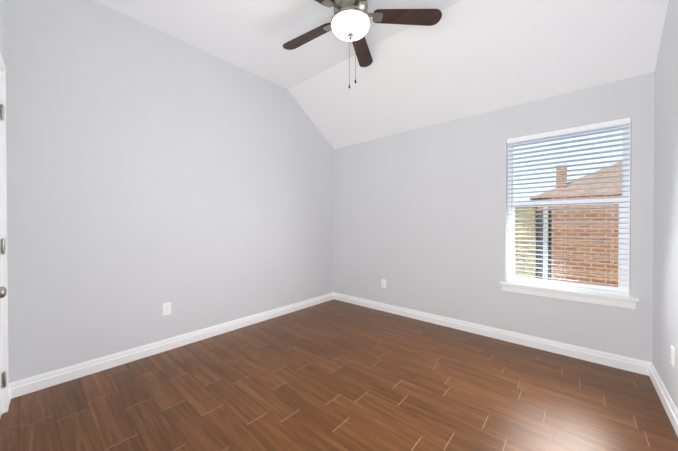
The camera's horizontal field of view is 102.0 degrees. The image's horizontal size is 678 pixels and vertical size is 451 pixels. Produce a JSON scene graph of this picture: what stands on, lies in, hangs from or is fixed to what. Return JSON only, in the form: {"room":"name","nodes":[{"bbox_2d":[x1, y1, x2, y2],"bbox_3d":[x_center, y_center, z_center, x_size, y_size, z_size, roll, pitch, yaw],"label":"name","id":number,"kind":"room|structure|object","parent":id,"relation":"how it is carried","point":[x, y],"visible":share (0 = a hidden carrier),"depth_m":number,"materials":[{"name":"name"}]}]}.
{"room":"empty bedroom","nodes":[
{"label":"empty bedroom","id":0,"kind":"room"},
{"bbox_2d":[0,0,4,63],"bbox_3d":[-1.119,-0.310,0.624,3.514,3.060,0.150,0,1,44],"label":"wall","id":1,"kind":"structure","parent":0,"point":[2,50],"depth_m":1.83,"materials":[{"name":"grey paint"}]},
{"bbox_2d":[0,104,6,417],"bbox_3d":[-1.919,0.113,1.518,0.696,2.178,0.116,0,1,41],"label":"door","id":2,"kind":"structure","parent":1,"relation":"in","point":[3,291],"depth_m":1.74,"materials":[{"name":"white wood"}]},
{"bbox_2d":[0,53,8,413],"bbox_3d":[-1.963,0.081,1.468,0.842,2.266,0.168,0,1,44],"label":"door frame","id":3,"kind":"structure","parent":1,"relation":"attached to","point":[4,268],"depth_m":1.77,"materials":[{"name":"white wood"}]},
{"bbox_2d":[4,0,333,382],"bbox_3d":[-1.357,-0.429,3.125,0.150,3.260,3.999,0,1,41],"label":"wall","id":4,"kind":"structure","parent":0,"point":[151,171],"depth_m":2.49,"materials":[{"name":"grey paint"}]},
{"bbox_2d":[163,302,170,315],"bbox_3d":[-1.667,0.805,2.658,0.007,0.115,0.070,0,1,41],"label":"electrical outlet","id":5,"kind":"object","parent":4,"relation":"attached to","point":[166,308],"visible":1,"depth_m":2.66,"materials":[{"name":"white plastic"}]},
{"bbox_2d":[9,293,332,403],"bbox_3d":[-1.208,1.147,3.180,0.017,0.108,3.362,0,1,41],"label":"baseboard","id":6,"kind":"structure","parent":4,"relation":"attached to","point":[40,381],"depth_m":2.49,"materials":[{"name":"white wood"}]},
{"bbox_2d":[0,299,677,450],"bbox_3d":[0.002,1.270,1.952,3.758,0.120,3.999,0,1,41],"label":"floor","id":7,"kind":"structure","parent":0,"point":[334,375],"depth_m":1.92,"materials":[{"name":"brown wood"}]},
{"bbox_2d":[95,0,668,148],"bbox_3d":[-0.047,-1.639,1.873,3.458,0.820,3.849,0,1,41],"label":"ceiling","id":8,"kind":"structure","parent":0,"point":[460,59],"depth_m":2.57,"materials":[{"name":"white paint"}]},
{"bbox_2d":[283,0,441,88],"bbox_3d":[0.048,-1.484,2.237,1.399,0.734,1.414,0,1,41],"label":"ceiling fan","id":9,"kind":"object","parent":8,"relation":"hanging from","point":[350,21],"visible":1,"depth_m":2.22,"materials":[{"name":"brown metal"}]},
{"bbox_2d":[334,72,654,361],"bbox_3d":[1.267,-0.121,3.392,3.458,2.640,0.150,0,1,41],"label":"wall","id":10,"kind":"structure","parent":0,"point":[420,219],"depth_m":3.09,"materials":[{"name":"grey paint"}]},
{"bbox_2d":[382,279,385,287],"bbox_3d":[0.628,0.809,3.851,0.070,0.115,0.007,0,1,41],"label":"electrical outlet","id":11,"kind":"object","parent":10,"relation":"attached to","point":[383,283],"visible":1,"depth_m":3.85,"materials":[{"name":"white plastic"}]},
{"bbox_2d":[333,292,644,374],"bbox_3d":[1.198,1.146,3.350,3.420,0.108,0.017,0,1,41],"label":"baseboard","id":12,"kind":"structure","parent":10,"relation":"attached to","point":[608,359],"depth_m":2.82,"materials":[{"name":"white wood"}]},
{"bbox_2d":[507,125,629,292],"bbox_3d":[2.165,-0.150,2.663,0.902,1.521,0.063,0,1,41],"label":"window","id":13,"kind":"structure","parent":10,"relation":"in","point":[511,272],"depth_m":2.56,"materials":[{"name":"white plastic"}]},
{"bbox_2d":[507,117,630,295],"bbox_3d":[2.109,-0.160,2.599,0.890,1.495,0.066,0,1,41],"label":"window blinds","id":14,"kind":"object","parent":13,"relation":"attached to","point":[582,129],"visible":0.98,"depth_m":2.55,"materials":[{"name":"white plastic"}]},
{"bbox_2d":[500,282,638,308],"bbox_3d":[2.101,0.638,2.596,0.992,0.095,0.130,0,1,41],"label":"window sill","id":15,"kind":"structure","parent":10,"relation":"attached to","point":[622,301],"depth_m":2.51,"materials":[{"name":"white wood"}]},
{"bbox_2d":[652,0,677,409],"bbox_3d":[1.362,-0.411,0.753,0.150,3.260,3.999,0,1,41],"label":"wall","id":16,"kind":"structure","parent":0,"point":[665,279],"depth_m":1.87,"materials":[{"name":"grey paint"}]},
{"bbox_2d":[645,361,677,435],"bbox_3d":[1.337,1.164,0.847,0.039,0.108,3.607,0,1,41],"label":"baseboard","id":17,"kind":"structure","parent":16,"relation":"attached to","point":[670,408],"depth_m":1.86,"materials":[{"name":"white wood"}]},
{"bbox_2d":[671,345,674,367],"bbox_3d":[2.095,0.818,1.723,0.007,0.115,0.070,0,1,41],"label":"electrical outlet","id":18,"kind":"object","parent":16,"relation":"attached to","point":[672,356],"visible":1,"depth_m":1.71,"materials":[{"name":"white plastic"}]},
{"label":"outside","id":19,"kind":"structure","parent":0,"visible":0},
{"bbox_2d":[515,161,622,286],"bbox_3d":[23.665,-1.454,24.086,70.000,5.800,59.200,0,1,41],"label":"brick house","id":20,"kind":"structure","parent":19,"point":[570,267],"depth_m":5.73,"materials":[{"name":"brown brick"}]}
]}

